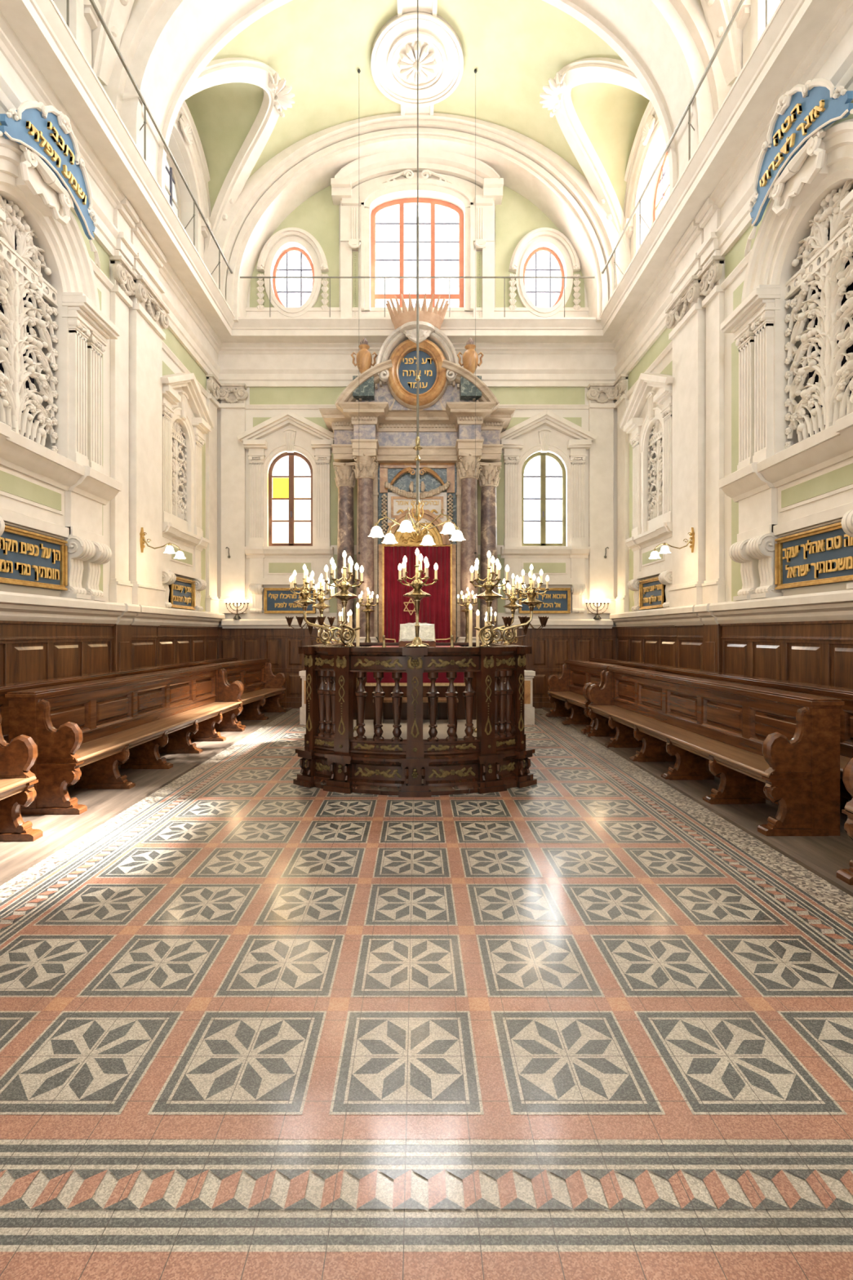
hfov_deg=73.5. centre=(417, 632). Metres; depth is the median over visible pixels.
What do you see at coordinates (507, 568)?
candle
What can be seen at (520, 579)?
candle
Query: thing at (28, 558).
inscription panel
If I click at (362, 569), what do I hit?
candle
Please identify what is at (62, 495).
surround
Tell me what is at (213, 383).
trim
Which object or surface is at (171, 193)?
window
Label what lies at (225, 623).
trim
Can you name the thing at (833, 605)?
trim
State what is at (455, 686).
table
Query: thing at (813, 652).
trim
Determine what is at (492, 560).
candle
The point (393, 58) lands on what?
ceiling medallion
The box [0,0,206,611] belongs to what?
wall
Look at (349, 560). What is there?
candle
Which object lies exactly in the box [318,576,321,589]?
candle
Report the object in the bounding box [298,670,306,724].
marble pedestal
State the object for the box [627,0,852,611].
wall
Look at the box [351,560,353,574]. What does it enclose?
candle
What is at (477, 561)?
candle
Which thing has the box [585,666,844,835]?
pew
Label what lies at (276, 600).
inscription panel
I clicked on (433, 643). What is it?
book stand
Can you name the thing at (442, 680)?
table cloth
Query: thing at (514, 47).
ceiling
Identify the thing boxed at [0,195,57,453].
lattice
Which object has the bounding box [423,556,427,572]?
candle
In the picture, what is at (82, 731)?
pew
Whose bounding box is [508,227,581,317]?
window surround
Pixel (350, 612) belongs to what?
candle
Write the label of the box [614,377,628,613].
trim
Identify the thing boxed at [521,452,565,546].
window
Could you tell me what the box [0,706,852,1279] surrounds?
floor
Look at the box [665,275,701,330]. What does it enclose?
trim
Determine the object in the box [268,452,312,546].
window
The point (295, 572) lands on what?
candle
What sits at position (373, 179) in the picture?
hood
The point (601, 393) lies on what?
trim
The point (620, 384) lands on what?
trim
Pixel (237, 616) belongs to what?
menorah
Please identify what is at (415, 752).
bimah
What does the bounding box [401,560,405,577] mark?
candle
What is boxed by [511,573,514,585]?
candle
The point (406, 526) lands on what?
chandelier
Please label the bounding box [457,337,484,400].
urn
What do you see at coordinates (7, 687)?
pew
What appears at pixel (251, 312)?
trim
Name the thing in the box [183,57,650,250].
trim
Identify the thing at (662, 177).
window
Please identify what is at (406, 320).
crown
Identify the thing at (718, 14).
trim
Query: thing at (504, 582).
candle
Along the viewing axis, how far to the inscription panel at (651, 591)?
10.12 m
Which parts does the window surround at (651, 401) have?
sill, apron panel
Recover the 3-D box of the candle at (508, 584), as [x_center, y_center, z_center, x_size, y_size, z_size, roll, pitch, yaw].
[1.252,-0.615,7.887,0.042,0.165,0.040,0,0,0]
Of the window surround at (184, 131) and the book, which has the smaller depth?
the book
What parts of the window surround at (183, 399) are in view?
apron panel, sill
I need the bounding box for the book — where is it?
[400,622,434,641]
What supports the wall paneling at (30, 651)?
attached to the wall at (169, 366)
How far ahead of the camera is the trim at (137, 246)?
8.32 m
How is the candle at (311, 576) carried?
on the candelabrum at (304, 602)
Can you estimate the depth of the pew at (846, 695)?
5.37 m
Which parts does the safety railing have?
post, post, post, post, post, post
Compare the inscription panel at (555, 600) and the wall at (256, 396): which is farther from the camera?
the wall at (256, 396)
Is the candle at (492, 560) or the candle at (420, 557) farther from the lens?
the candle at (492, 560)
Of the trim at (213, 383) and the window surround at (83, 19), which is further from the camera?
the trim at (213, 383)
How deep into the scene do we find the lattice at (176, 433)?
10.18 m
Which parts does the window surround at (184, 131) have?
hood moulding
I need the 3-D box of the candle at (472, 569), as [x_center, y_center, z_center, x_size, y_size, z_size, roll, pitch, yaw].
[0.566,-0.615,5.906,0.042,0.165,0.040,0,0,0]
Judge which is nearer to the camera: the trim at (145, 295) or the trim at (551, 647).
the trim at (145, 295)
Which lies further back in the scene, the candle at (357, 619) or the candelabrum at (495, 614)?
the candelabrum at (495, 614)
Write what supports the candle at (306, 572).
on the candelabrum at (304, 602)
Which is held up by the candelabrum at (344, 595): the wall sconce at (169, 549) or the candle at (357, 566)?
the candle at (357, 566)
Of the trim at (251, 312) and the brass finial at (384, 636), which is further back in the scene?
the trim at (251, 312)
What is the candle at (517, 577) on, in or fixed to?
on the candelabrum at (531, 601)
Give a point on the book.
(407, 631)
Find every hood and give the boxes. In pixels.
[330,150,503,204]
[377,326,457,384]
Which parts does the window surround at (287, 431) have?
sill, apron panel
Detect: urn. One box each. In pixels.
[351,337,377,400]
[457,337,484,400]
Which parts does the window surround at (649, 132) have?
hood moulding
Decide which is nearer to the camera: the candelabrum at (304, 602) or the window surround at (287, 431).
the candelabrum at (304, 602)
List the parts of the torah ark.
yellow marble frame, plaque frame, oval frame, cornice, architrave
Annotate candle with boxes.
[290,574,294,587]
[293,570,296,582]
[302,564,306,577]
[304,568,308,582]
[309,574,312,587]
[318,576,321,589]
[324,564,328,580]
[329,557,333,573]
[332,562,336,578]
[332,582,334,594]
[342,551,346,567]
[347,555,351,572]
[348,609,351,642]
[348,609,354,732]
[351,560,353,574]
[354,602,359,730]
[355,563,359,578]
[360,565,364,581]
[397,563,402,579]
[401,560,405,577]
[403,555,407,571]
[415,548,419,564]
[418,553,422,569]
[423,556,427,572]
[425,560,429,577]
[434,563,438,578]
[468,604,474,730]
[470,565,474,581]
[474,563,478,578]
[474,609,479,733]
[475,558,479,573]
[484,616,488,643]
[487,551,491,567]
[490,555,494,572]
[495,558,499,573]
[497,562,501,578]
[502,578,505,590]
[505,564,509,580]
[506,582,509,594]
[508,584,511,595]
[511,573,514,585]
[515,575,519,588]
[519,577,522,590]
[521,569,524,582]
[529,564,533,577]
[532,573,535,587]
[537,577,540,589]
[539,569,542,582]
[546,574,549,588]
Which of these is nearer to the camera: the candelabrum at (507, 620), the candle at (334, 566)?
the candle at (334, 566)
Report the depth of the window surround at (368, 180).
11.87 m
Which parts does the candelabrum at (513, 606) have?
drip dish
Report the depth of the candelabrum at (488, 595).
5.79 m
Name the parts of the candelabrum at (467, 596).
drip dish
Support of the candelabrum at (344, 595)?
on the bimah
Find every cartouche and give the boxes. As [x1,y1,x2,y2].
[0,100,100,269]
[744,78,852,257]
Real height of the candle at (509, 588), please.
0.165 m
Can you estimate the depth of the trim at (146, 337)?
8.56 m
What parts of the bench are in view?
leg, seat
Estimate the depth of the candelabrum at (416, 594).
5.61 m
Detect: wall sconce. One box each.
[139,527,185,559]
[648,527,694,559]
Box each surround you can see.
[0,135,122,601]
[69,0,102,66]
[160,373,214,611]
[172,101,211,262]
[236,408,333,613]
[256,227,328,317]
[330,150,503,317]
[500,409,598,613]
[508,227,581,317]
[619,373,674,611]
[623,101,662,262]
[718,119,852,600]
[733,0,765,66]
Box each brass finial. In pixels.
[382,635,386,647]
[449,635,453,647]
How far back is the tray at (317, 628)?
8.29 m
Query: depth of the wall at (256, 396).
12.00 m
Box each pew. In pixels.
[0,662,189,742]
[0,713,43,841]
[4,664,244,814]
[181,657,237,666]
[208,658,287,728]
[545,660,622,733]
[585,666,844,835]
[588,657,667,670]
[650,665,852,804]
[836,758,852,884]
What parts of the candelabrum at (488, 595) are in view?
arm, arm, arm, stem, drip dish, arm, arm, arm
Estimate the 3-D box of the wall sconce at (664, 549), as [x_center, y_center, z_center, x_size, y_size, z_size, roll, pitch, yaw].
[3.739,-1.327,8.420,0.663,0.455,0.161,0,0,0]
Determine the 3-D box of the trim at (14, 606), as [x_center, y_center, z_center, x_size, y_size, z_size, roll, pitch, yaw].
[-4.098,-0.257,4.160,0.245,0.305,15.520,0,0,0]
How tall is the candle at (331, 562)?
0.165 m
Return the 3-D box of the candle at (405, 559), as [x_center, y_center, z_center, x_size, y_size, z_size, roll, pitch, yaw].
[-0.121,-0.684,5.671,0.042,0.165,0.040,0,0,0]
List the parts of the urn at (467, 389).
handle, handle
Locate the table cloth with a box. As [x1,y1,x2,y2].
[365,645,465,685]
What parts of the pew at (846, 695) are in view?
seat, panel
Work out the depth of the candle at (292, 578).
6.79 m
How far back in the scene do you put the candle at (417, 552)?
5.63 m
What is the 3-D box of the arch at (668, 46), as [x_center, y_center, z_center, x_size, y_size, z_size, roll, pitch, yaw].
[0.000,-8.229,8.035,8.480,4.010,1.070,0,0,0]
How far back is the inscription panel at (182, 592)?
10.11 m
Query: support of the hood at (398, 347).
attached to the torah ark
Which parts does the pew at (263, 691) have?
panel, panel, backrest, panel, seat, panel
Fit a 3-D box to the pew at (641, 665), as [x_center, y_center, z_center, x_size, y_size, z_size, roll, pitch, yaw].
[3.546,1.033,10.320,0.620,1.050,2.838,0,0,-3]
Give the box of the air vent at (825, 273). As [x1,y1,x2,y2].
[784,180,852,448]
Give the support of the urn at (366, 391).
on the torah ark
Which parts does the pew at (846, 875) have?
seat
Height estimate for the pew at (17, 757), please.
1.050 m
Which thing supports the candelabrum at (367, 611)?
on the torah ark
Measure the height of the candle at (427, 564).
0.165 m
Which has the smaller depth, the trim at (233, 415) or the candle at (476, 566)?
the candle at (476, 566)
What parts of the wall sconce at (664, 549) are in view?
lamp shade, lamp shade, arm, wall plate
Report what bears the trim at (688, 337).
attached to the wall at (733, 293)
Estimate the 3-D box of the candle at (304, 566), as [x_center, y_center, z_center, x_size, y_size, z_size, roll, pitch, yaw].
[-1.370,-0.748,6.950,0.042,0.178,0.040,0,0,0]
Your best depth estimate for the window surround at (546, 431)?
11.91 m
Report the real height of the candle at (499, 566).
0.165 m
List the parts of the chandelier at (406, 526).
lamp shade, lamp shade, arm, arm, lamp shade, arm, rod, lamp shade, arm, arm, lamp shade, lamp shade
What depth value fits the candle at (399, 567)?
5.71 m
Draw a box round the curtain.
[382,545,452,642]
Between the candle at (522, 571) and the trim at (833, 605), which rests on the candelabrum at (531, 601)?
the candle at (522, 571)
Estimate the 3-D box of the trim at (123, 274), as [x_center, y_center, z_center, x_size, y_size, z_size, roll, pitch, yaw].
[-4.130,-4.963,8.035,0.180,0.402,0.510,0,0,0]
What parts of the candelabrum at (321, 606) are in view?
drip dish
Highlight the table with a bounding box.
[373,685,457,738]
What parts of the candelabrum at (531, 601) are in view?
arm, arm, drip dish, stem, arm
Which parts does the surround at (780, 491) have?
impost cornice, sill, apron panel, impost cornice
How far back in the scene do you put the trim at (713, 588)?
7.95 m
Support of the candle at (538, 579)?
on the candelabrum at (531, 601)
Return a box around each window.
[164,152,181,222]
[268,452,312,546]
[272,247,314,307]
[370,198,463,307]
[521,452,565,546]
[523,247,564,307]
[653,151,669,222]
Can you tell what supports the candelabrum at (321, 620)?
on the bimah
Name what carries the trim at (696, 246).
attached to the wall at (733, 293)
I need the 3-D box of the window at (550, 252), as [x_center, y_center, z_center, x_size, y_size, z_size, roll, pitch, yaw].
[2.660,-7.444,12.098,0.910,1.400,0.065,0,0,0]
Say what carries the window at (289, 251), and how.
in the wall at (256, 396)
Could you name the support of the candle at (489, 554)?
on the candelabrum at (488, 595)
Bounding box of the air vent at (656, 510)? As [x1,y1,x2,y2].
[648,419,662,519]
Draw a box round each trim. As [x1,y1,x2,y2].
[0,0,852,387]
[0,591,225,626]
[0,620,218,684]
[89,249,751,409]
[91,0,742,85]
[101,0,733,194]
[109,255,137,297]
[109,260,133,604]
[112,623,131,671]
[113,197,166,299]
[128,280,165,607]
[133,275,169,329]
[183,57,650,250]
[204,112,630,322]
[205,373,222,399]
[205,377,219,613]
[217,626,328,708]
[218,400,247,613]
[219,383,248,403]
[221,618,613,628]
[245,307,588,317]
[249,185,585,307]
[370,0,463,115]
[506,626,616,708]
[586,383,614,404]
[586,400,615,613]
[609,589,852,626]
[613,373,628,400]
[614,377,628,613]
[615,619,852,688]
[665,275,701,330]
[667,197,720,300]
[668,280,706,607]
[697,255,724,297]
[702,260,725,604]
[702,623,721,672]
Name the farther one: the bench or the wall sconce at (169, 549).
the wall sconce at (169, 549)
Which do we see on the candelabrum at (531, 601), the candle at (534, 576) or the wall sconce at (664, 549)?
the candle at (534, 576)
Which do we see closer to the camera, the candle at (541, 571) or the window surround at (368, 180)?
the candle at (541, 571)
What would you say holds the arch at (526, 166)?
attached to the wall at (256, 396)
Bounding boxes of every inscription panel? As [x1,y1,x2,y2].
[0,524,67,590]
[168,576,195,609]
[263,587,315,613]
[518,587,570,613]
[639,577,666,609]
[774,522,852,589]
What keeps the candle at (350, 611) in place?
on the bimah
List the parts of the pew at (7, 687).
panel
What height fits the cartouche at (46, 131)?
0.995 m
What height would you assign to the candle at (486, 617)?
1.505 m
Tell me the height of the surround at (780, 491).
4.585 m
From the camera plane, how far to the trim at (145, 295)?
8.59 m
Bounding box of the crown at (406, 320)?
[385,293,449,333]
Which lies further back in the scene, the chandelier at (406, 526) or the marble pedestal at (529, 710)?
the marble pedestal at (529, 710)
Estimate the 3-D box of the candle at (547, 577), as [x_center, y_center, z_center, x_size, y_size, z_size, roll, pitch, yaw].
[1.568,-0.615,6.884,0.042,0.165,0.040,0,0,0]
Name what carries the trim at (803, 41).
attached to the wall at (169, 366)
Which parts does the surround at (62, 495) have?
impost cornice, apron panel, sill, impost cornice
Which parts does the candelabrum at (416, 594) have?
arm, arm, arm, stem, drip dish, arm, arm, arm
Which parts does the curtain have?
curtain rod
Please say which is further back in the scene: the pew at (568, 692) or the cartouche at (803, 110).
the pew at (568, 692)
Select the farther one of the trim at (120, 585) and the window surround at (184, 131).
the window surround at (184, 131)
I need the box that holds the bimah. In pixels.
[293,642,537,797]
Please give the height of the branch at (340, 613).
1.635 m
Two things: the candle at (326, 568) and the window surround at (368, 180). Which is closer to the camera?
the candle at (326, 568)
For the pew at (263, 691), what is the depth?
10.48 m
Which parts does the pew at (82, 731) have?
panel, panel, panel, panel, seat, panel, panel, panel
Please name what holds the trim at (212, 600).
attached to the wall at (169, 366)
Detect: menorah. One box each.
[225,599,248,618]
[585,600,609,618]
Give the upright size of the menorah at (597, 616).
0.400 m
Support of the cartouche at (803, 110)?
attached to the surround at (780, 491)
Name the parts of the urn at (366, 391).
handle, handle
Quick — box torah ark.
[319,326,515,643]
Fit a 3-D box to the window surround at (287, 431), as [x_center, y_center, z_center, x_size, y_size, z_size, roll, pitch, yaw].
[-2.660,-2.503,11.880,2.116,4.178,0.300,0,0,0]
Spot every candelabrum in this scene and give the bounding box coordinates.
[288,564,337,644]
[307,573,347,643]
[324,551,364,646]
[358,587,378,642]
[397,548,438,647]
[457,587,477,642]
[469,551,510,646]
[488,573,526,643]
[497,564,549,644]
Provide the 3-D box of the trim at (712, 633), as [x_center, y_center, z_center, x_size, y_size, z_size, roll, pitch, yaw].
[4.170,0.726,8.050,0.100,1.700,0.420,0,0,0]
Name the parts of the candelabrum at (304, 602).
arm, drip dish, stem, arm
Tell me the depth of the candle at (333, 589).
7.98 m
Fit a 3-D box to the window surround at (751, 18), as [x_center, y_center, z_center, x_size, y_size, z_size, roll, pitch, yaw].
[4.090,-7.709,6.100,0.260,2.770,2.694,0,0,0]
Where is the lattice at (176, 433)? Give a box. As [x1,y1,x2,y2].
[171,419,186,519]
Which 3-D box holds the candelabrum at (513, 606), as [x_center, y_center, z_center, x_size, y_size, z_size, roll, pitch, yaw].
[1.289,-0.348,8.066,0.539,0.978,0.399,0,0,31]
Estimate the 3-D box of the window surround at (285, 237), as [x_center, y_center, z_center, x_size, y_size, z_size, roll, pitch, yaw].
[-2.600,-7.519,11.920,1.504,1.840,0.160,0,0,0]
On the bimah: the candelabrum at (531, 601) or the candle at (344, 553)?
the candelabrum at (531, 601)
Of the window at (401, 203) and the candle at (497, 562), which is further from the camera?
the window at (401, 203)
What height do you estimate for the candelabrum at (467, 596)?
1.894 m
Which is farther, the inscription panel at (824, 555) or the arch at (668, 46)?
the arch at (668, 46)
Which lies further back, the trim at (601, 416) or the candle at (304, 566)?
the trim at (601, 416)
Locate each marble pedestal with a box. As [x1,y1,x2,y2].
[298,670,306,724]
[524,670,535,724]
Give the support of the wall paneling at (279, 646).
attached to the wall at (256, 396)
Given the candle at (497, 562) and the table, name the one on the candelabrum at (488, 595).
the candle at (497, 562)
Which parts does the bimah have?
rail, rail, panel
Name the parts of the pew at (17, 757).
seat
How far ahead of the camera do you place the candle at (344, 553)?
5.80 m
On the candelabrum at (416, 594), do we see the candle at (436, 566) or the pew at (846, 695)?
the candle at (436, 566)
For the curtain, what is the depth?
11.46 m
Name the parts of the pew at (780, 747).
panel, panel, panel, seat, panel, panel, panel, panel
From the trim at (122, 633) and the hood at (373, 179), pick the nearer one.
the trim at (122, 633)
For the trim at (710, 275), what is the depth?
7.93 m
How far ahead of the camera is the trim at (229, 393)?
11.85 m
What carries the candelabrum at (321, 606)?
on the bimah
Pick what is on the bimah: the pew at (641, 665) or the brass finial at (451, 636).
the brass finial at (451, 636)
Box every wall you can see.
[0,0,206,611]
[217,195,617,643]
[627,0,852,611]
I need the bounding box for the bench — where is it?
[373,697,458,724]
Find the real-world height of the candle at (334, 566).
0.165 m
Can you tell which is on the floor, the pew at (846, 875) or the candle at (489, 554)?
the pew at (846, 875)
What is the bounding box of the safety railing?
[53,0,781,317]
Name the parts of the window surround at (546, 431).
apron panel, sill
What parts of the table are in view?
leg, leg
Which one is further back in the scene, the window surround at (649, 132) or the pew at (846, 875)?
the window surround at (649, 132)
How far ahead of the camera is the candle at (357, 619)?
7.48 m
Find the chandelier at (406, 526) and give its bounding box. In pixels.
[368,0,466,545]
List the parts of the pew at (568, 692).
panel, seat, panel, backrest, panel, panel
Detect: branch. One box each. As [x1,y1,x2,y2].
[338,608,349,646]
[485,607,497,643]
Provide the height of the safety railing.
0.836 m
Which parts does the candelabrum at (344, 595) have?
arm, arm, arm, stem, drip dish, arm, arm, arm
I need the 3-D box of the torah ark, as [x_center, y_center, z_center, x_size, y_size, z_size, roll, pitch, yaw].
[0.000,-2.177,11.175,3.820,7.505,1.650,0,0,0]
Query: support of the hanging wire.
hanging from the ceiling
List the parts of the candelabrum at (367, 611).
drip dish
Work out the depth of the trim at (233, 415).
11.92 m
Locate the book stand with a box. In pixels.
[399,629,435,647]
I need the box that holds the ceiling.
[184,0,649,213]
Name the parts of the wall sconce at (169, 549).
wall plate, arm, lamp shade, lamp shade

